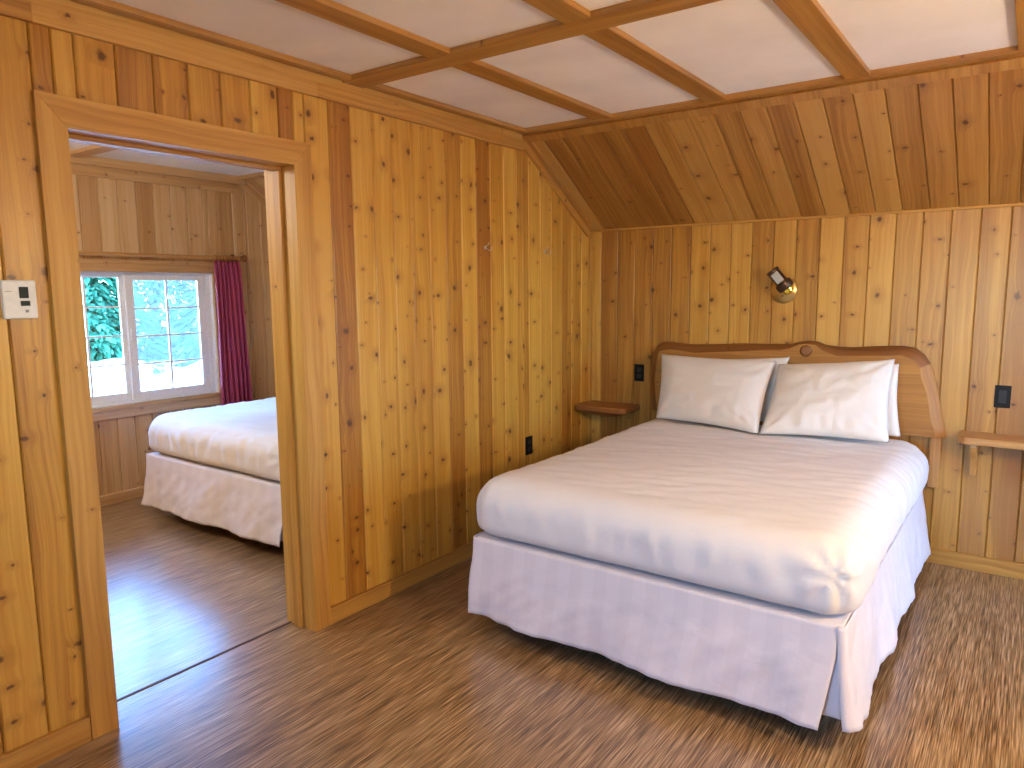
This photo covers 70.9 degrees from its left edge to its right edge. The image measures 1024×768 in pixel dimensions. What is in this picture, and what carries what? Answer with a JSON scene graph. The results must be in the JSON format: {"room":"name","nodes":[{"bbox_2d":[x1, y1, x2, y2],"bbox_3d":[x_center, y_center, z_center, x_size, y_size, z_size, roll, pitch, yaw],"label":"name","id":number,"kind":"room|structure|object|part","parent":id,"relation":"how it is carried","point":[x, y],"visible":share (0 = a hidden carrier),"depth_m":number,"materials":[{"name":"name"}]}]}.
{"room":"hotel room","nodes":[
{"label":"hotel room","id":0,"kind":"room"},
{"bbox_2d":[69,141,263,175],"bbox_3d":[-2.275,-1.421,3.601,2.780,0.080,3.731,5,9,35],"label":"ceiling","id":1,"kind":"structure","parent":0,"point":[119,154],"depth_m":5.09,"materials":[{"name":"paint"}]},
{"bbox_2d":[72,174,275,495],"bbox_3d":[-3.096,-0.332,4.857,0.160,2.448,4.550,5,9,35],"label":"wall","id":2,"kind":"structure","parent":0,"point":[112,215],"depth_m":5.34,"materials":[{"name":"brown wood"}]},
{"bbox_2d":[99,486,143,506],"bbox_3d":[-2.969,0.842,5.020,0.020,0.075,4.400,5,9,35],"label":"baseboard","id":3,"kind":"structure","parent":2,"relation":"attached to","point":[134,493],"depth_m":5.20,"materials":[{"name":"brown wood"}]},
{"bbox_2d":[79,258,220,421],"bbox_3d":[-2.792,-0.337,5.255,0.190,1.128,1.385,5,9,35],"label":"window","id":4,"kind":"structure","parent":2,"relation":"in","point":[125,271],"depth_m":5.33,"materials":[{"name":"white plastic"}]},
{"bbox_3d":[-2.970,-0.307,5.030,0.022,0.910,0.590,5,9,35],"label":"sash","id":5,"kind":"part","parent":4,"relation":"part of","materials":[{"name":"white plastic"}]},
{"bbox_3d":[-2.735,0.183,5.285,0.060,0.088,1.385,5,9,35],"label":"sill","id":6,"kind":"part","parent":4,"relation":"part of","materials":[{"name":"brown wood"}]},
{"bbox_3d":[-2.613,-0.369,5.478,0.024,0.910,0.620,5,9,35],"label":"sash","id":7,"kind":"part","parent":4,"relation":"part of","materials":[{"name":"white plastic"}]},
{"bbox_2d":[70,156,244,192],"bbox_3d":[-3.219,-1.409,4.380,0.045,0.130,3.576,5,9,35],"label":"trim","id":8,"kind":"structure","parent":2,"relation":"attached to","point":[92,166],"depth_m":5.21,"materials":[{"name":"brown wood"}]},
{"bbox_2d":[78,251,247,261],"bbox_3d":[-2.778,-0.903,5.004,0.104,0.060,2.085,5,9,35],"label":"curtain rod","id":9,"kind":"object","parent":2,"relation":"attached to","point":[243,258],"visible":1,"depth_m":5.28,"materials":[{"name":"brown wood"}]},
{"bbox_2d":[214,261,252,405],"bbox_3d":[-2.242,-0.368,5.777,0.072,1.220,0.279,5,9,35],"label":"curtain","id":10,"kind":"object","parent":9,"relation":"hanging from","point":[235,379],"visible":0.94,"depth_m":5.76,"materials":[{"name":"red fabric"}]},
{"bbox_2d":[239,183,265,206],"bbox_3d":[-1.958,-1.427,6.165,0.016,0.536,0.823,5,9,35],"label":"trim","id":11,"kind":"structure","parent":2,"relation":"attached to","point":[246,187],"depth_m":5.91,"materials":[{"name":"brown wood"}]},
{"bbox_2d":[245,178,264,197],"bbox_3d":[-0.871,-1.412,5.451,2.610,0.723,1.081,5,9,35],"label":"ceiling","id":12,"kind":"structure","parent":0,"point":[258,184],"depth_m":5.82,"materials":[{"name":"brown wood"}]},
{"bbox_2d":[0,15,588,754],"bbox_3d":[-1.372,-0.041,2.525,0.165,2.448,6.352,5,9,35],"label":"wall","id":13,"kind":"structure","parent":0,"point":[441,352],"depth_m":3.34,"materials":[{"name":"brown wood"}]},
{"bbox_2d":[0,280,37,318],"bbox_3d":[-1.490,-0.255,2.171,0.024,0.116,0.092,5,9,35],"label":"thermostat","id":14,"kind":"object","parent":13,"relation":"attached to","point":[18,298],"visible":1,"depth_m":2.16,"materials":[{"name":"white plastic"}]},
{"bbox_2d":[0,716,91,767],"bbox_3d":[-2.242,1.317,1.312,0.020,0.085,2.784,5,9,35],"label":"baseboard","id":15,"kind":"structure","parent":13,"relation":"attached to","point":[45,748],"depth_m":2.32,"materials":[{"name":"brown wood"}]},
{"bbox_2d":[70,145,118,157],"bbox_3d":[-1.868,-1.427,4.018,2.565,0.024,0.100,5,9,35],"label":"ceiling beam","id":16,"kind":"structure","parent":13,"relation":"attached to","point":[94,149],"depth_m":4.58,"materials":[{"name":"brown wood"}]},
{"bbox_2d":[31,90,331,739],"bbox_3d":[-1.210,0.097,2.767,0.205,2.108,1.028,5,9,35],"label":"door frame","id":17,"kind":"structure","parent":13,"relation":"in","point":[59,120],"depth_m":2.57,"materials":[{"name":"brown wood"}]},
{"bbox_3d":[-1.410,0.156,2.336,0.020,2.107,0.088,5,9,35],"label":"casing","id":18,"kind":"part","parent":17,"relation":"part of","materials":[{"name":"brown wood"}]},
{"bbox_3d":[-1.144,-0.894,2.583,0.020,0.096,1.027,5,9,35],"label":"casing","id":19,"kind":"part","parent":17,"relation":"part of","materials":[{"name":"brown wood"}]},
{"bbox_3d":[-1.010,0.038,3.199,0.020,2.108,0.086,5,9,35],"label":"casing","id":20,"kind":"part","parent":17,"relation":"part of","materials":[{"name":"brown wood"}]},
{"bbox_3d":[-0.861,0.052,3.091,0.020,2.107,0.088,5,9,35],"label":"casing","id":21,"kind":"part","parent":17,"relation":"part of","materials":[{"name":"brown wood"}]},
{"bbox_2d":[238,172,263,179],"bbox_3d":[-1.148,-1.567,5.046,2.610,0.026,0.072,5,9,35],"label":"trim","id":22,"kind":"structure","parent":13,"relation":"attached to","point":[261,174],"depth_m":5.66,"materials":[{"name":"brown wood"}]},
{"bbox_2d":[0,0,524,150],"bbox_3d":[-1.504,-1.120,2.052,0.020,0.102,5.376,5,9,35],"label":"trim","id":23,"kind":"structure","parent":13,"relation":"attached to","point":[68,16],"depth_m":2.67,"materials":[{"name":"brown wood"}]},
{"bbox_2d":[331,542,472,623],"bbox_3d":[-0.129,0.921,4.217,0.020,0.078,2.387,5,9,35],"label":"baseboard","id":24,"kind":"structure","parent":13,"relation":"attached to","point":[352,605],"depth_m":3.59,"materials":[{"name":"brown wood"}]},
{"bbox_2d":[525,436,532,455],"bbox_3d":[0.107,0.384,4.493,0.007,0.116,0.075,5,9,35],"label":"wall outlet","id":25,"kind":"object","parent":13,"relation":"attached to","point":[528,440],"visible":1,"depth_m":4.49,"materials":[{"name":"black plastic"}]},
{"bbox_2d":[342,0,720,87],"bbox_3d":[0.796,-1.196,2.088,3.700,0.024,0.120,5,9,35],"label":"ceiling beam","id":26,"kind":"structure","parent":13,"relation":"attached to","point":[630,11],"depth_m":2.59,"materials":[{"name":"brown wood"}]},
{"bbox_2d":[525,141,595,236],"bbox_3d":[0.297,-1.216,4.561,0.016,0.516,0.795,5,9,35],"label":"trim","id":27,"kind":"structure","parent":13,"relation":"attached to","point":[528,150],"depth_m":4.52,"materials":[{"name":"brown wood"}]},
{"bbox_2d":[588,232,592,443],"bbox_3d":[0.547,-0.145,5.042,0.012,1.806,0.035,5,9,35],"label":"trim","id":28,"kind":"structure","parent":13,"relation":"attached to","point":[591,233],"depth_m":5.01,"materials":[{"name":"brown wood"}]},
{"bbox_2d":[36,497,1023,767],"bbox_3d":[-0.876,1.232,2.431,6.775,0.060,6.500,5,9,35],"label":"floor","id":29,"kind":"structure","parent":0,"point":[412,678],"depth_m":2.72,"materials":[{"name":"laminate"}]},
{"bbox_2d":[117,621,290,700],"bbox_3d":[-1.261,1.150,2.949,0.012,0.032,0.852,5,9,35],"label":"trim","id":30,"kind":"structure","parent":29,"relation":"on","point":[249,640],"depth_m":2.92,"materials":[{"name":"brown wood"}]},
{"bbox_2d":[141,452,282,546],"bbox_3d":[-1.290,0.629,5.168,1.637,0.428,2.002,5,9,35],"label":"bed skirt","id":31,"kind":"object","parent":29,"relation":"on","point":[248,506],"visible":0.32,"depth_m":4.36,"materials":[{"name":"fabric"}]},
{"bbox_2d":[148,397,279,480],"bbox_3d":[-1.285,0.267,5.149,1.578,0.271,1.972,5,9,35],"label":"mattress","id":32,"kind":"object","parent":31,"relation":"on","point":[241,436],"visible":0.3,"depth_m":4.43,"materials":[{"name":"white fabric"}]},
{"bbox_2d":[468,491,930,732],"bbox_3d":[1.004,0.828,3.500,1.636,0.428,2.045,5,9,35],"label":"bed skirt","id":33,"kind":"object","parent":29,"relation":"on","point":[799,666],"visible":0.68,"depth_m":2.62,"materials":[{"name":"fabric"}]},
{"bbox_2d":[476,418,928,614],"bbox_3d":[1.016,0.464,3.480,1.588,0.274,2.003,5,9,35],"label":"mattress","id":34,"kind":"object","parent":33,"relation":"on","point":[806,522],"visible":0.95,"depth_m":2.84,"materials":[{"name":"white fabric"}]},
{"bbox_2d":[656,354,775,433],"bbox_3d":[1.137,0.040,4.220,0.735,0.372,0.368,5,9,35],"label":"pillow","id":35,"kind":"object","parent":34,"relation":"on","point":[730,393],"visible":1,"depth_m":4.14,"materials":[{"name":"white fabric"}]},
{"bbox_2d":[734,357,789,421],"bbox_3d":[1.291,0.012,4.355,0.719,0.379,0.136,5,9,35],"label":"pillow","id":36,"kind":"object","parent":34,"relation":"on","point":[782,360],"visible":0.04,"depth_m":4.18,"materials":[{"name":"white fabric"}]},
{"bbox_2d":[759,359,894,442],"bbox_3d":[1.684,0.069,3.826,0.623,0.407,0.363,5,9,35],"label":"pillow","id":37,"kind":"object","parent":34,"relation":"on","point":[846,399],"visible":1,"depth_m":3.77,"materials":[{"name":"white fabric"}]},
{"bbox_2d":[888,364,900,436],"bbox_3d":[1.816,0.066,3.966,0.625,0.375,0.129,5,9,38],"label":"pillow","id":38,"kind":"object","parent":34,"relation":"on","point":[893,423],"visible":0.11,"depth_m":3.80,"materials":[{"name":"white fabric"}]},
{"bbox_2d":[111,0,1017,127],"bbox_3d":[-0.002,-1.083,0.874,3.870,0.080,5.531,5,9,35],"label":"ceiling","id":39,"kind":"structure","parent":0,"point":[733,46],"depth_m":2.69,"materials":[{"name":"paint"}]},
{"bbox_2d":[275,0,449,58],"bbox_3d":[-1.450,-1.058,1.171,0.100,0.022,4.010,5,9,35],"label":"trim","id":40,"kind":"structure","parent":39,"relation":"attached to","point":[330,10],"depth_m":2.46,"materials":[{"name":"brown wood"}]},
{"bbox_2d":[452,60,610,119],"bbox_3d":[0.139,-1.358,3.356,0.100,0.022,1.186,5,9,35],"label":"trim","id":41,"kind":"structure","parent":39,"relation":"attached to","point":[481,69],"depth_m":3.25,"materials":[{"name":"brown wood"}]},
{"bbox_2d":[523,0,589,23],"bbox_3d":[-0.951,-1.015,0.814,0.100,0.022,4.010,5,9,35],"label":"trim","id":42,"kind":"structure","parent":39,"relation":"attached to","point":[565,11],"depth_m":2.33,"materials":[{"name":"brown wood"}]},
{"bbox_2d":[584,26,725,101],"bbox_3d":[0.638,-1.316,2.999,0.100,0.022,1.186,5,9,35],"label":"trim","id":43,"kind":"structure","parent":39,"relation":"attached to","point":[615,39],"depth_m":2.89,"materials":[{"name":"brown wood"}]},
{"bbox_2d":[772,0,869,78],"bbox_3d":[1.149,-1.272,2.633,0.100,0.022,1.186,5,9,35],"label":"trim","id":44,"kind":"structure","parent":39,"relation":"attached to","point":[808,16],"depth_m":2.59,"materials":[{"name":"brown wood"}]},
{"bbox_2d":[1015,0,1023,50],"bbox_3d":[1.652,-1.229,2.273,0.100,0.022,1.186,5,9,35],"label":"trim","id":45,"kind":"structure","parent":39,"relation":"attached to","point":[1019,4],"depth_m":2.48,"materials":[{"name":"brown wood"}]},
{"bbox_2d":[534,68,1023,231],"bbox_3d":[1.822,-1.183,3.524,3.700,0.723,1.081,5,9,35],"label":"ceiling","id":46,"kind":"structure","parent":0,"point":[955,142],"depth_m":3.68,"materials":[{"name":"orange wood"}]},
{"bbox_2d":[519,46,1023,142],"bbox_3d":[1.571,-1.312,3.157,3.700,0.041,0.054,5,9,35],"label":"trim","id":47,"kind":"structure","parent":46,"relation":"attached to","point":[1017,62],"depth_m":3.32,"materials":[{"name":"brown wood"}]},
{"bbox_2d":[591,206,1023,563],"bbox_3d":[2.160,-0.108,3.995,3.850,2.136,0.160,5,9,35],"label":"wall","id":48,"kind":"structure","parent":0,"point":[948,286],"depth_m":3.95,"materials":[{"name":"brown wood"}]},
{"bbox_2d":[576,400,639,416],"bbox_3d":[0.648,0.174,4.884,0.374,0.072,0.239,5,9,35],"label":"shelf","id":49,"kind":"object","parent":48,"relation":"attached to","point":[594,407],"visible":1,"depth_m":4.82,"materials":[{"name":"brown wood"}]},
{"bbox_2d":[634,364,643,381],"bbox_3d":[0.857,-0.076,4.843,0.070,0.115,0.007,5,9,35],"label":"wall outlet","id":50,"kind":"object","parent":48,"relation":"attached to","point":[639,368],"visible":1,"depth_m":4.84,"materials":[{"name":"black plastic"}]},
{"bbox_2d":[766,266,797,302],"bbox_3d":[1.559,-0.575,4.171,0.154,0.217,0.155,5,9,35],"label":"wall lamp","id":51,"kind":"object","parent":48,"relation":"attached to","point":[784,289],"visible":1,"depth_m":4.14,"materials":[{"name":"gold metal"}]},
{"bbox_3d":[1.519,-0.609,4.116,0.073,0.075,0.013,1,8,10],"label":"plate","id":52,"kind":"part","parent":51,"relation":"part of","materials":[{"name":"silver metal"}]},
{"bbox_2d":[651,340,945,487],"bbox_3d":[1.607,0.123,4.289,1.702,0.772,0.061,5,9,35],"label":"headboard","id":53,"kind":"object","parent":48,"relation":"attached to","point":[918,400],"visible":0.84,"depth_m":3.90,"materials":[{"name":"brown wood"}]},
{"bbox_3d":[2.273,0.420,3.866,0.055,0.280,0.028,5,9,35],"label":"mounting post","id":54,"kind":"part","parent":53,"relation":"part of","materials":[{"name":"brown wood"}]},
{"bbox_2d":[595,199,1023,231],"bbox_3d":[2.039,-0.939,3.856,3.700,0.050,0.020,5,9,35],"label":"trim","id":55,"kind":"structure","parent":48,"relation":"attached to","point":[1019,203],"depth_m":4.04,"materials":[{"name":"brown wood"}]},
{"bbox_2d":[926,548,1023,579],"bbox_3d":[2.064,0.917,4.094,3.680,0.080,0.020,5,9,35],"label":"baseboard","id":56,"kind":"structure","parent":48,"relation":"attached to","point":[938,556],"depth_m":3.80,"materials":[{"name":"brown wood"}]},
{"bbox_2d":[957,430,1023,475],"bbox_3d":[2.482,0.385,3.604,0.425,0.234,0.199,5,9,35],"label":"shelf","id":57,"kind":"object","parent":48,"relation":"attached to","point":[974,439],"visible":1,"depth_m":3.60,"materials":[{"name":"brown wood"}]},
{"bbox_2d":[994,385,1011,407],"bbox_3d":[2.502,0.065,3.664,0.070,0.115,0.008,5,9,35],"label":"wall outlet","id":58,"kind":"object","parent":48,"relation":"attached to","point":[1002,396],"visible":1,"depth_m":3.66,"materials":[{"name":"black plastic"}]},
{"label":"outside","id":59,"kind":"structure","parent":0,"visible":0},
{"bbox_2d":[142,321,200,387],"bbox_3d":[0.563,1.025,5.213,80.000,0.200,60.000,5,9,35],"label":"ground","id":60,"kind":"structure","parent":59,"point":[163,377],"depth_m":14.71,"materials":[{"name":"snow"}]},
{"bbox_2d":[81,277,169,372],"bbox_3d":[-8.072,-1.972,13.519,2.633,4.472,2.661,-1,7,-1],"label":"evergreen tree","id":61,"kind":"object","parent":60,"relation":"on","point":[100,323],"visible":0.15,"depth_m":13.24,"materials":[{"name":"green plant"}]},
{"bbox_2d":[88,358,167,395],"bbox_3d":[-6.053,0.007,10.571,1.585,0.737,1.842,5,9,35],"label":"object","id":62,"kind":"object","parent":60,"relation":"on","point":[106,380],"visible":0.16,"depth_m":10.32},
{"bbox_2d":[99,280,198,360],"bbox_3d":[-8.884,-2.977,17.697,3.169,5.554,3.140,4,9,28],"label":"evergreen tree","id":63,"kind":"object","parent":60,"relation":"on","point":[153,290],"visible":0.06,"depth_m":17.12,"materials":[{"name":"green plant"}]},
{"bbox_2d":[160,281,200,366],"bbox_3d":[-6.441,-2.378,15.844,2.661,4.700,2.634,5,9,35],"label":"evergreen tree","id":64,"kind":"object","parent":60,"relation":"on","point":[191,340],"visible":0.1,"depth_m":15.28,"materials":[{"name":"green plant"}]},
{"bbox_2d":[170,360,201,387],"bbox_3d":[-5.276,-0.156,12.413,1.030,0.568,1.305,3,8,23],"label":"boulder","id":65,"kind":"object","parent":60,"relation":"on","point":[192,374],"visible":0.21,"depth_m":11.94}
]}

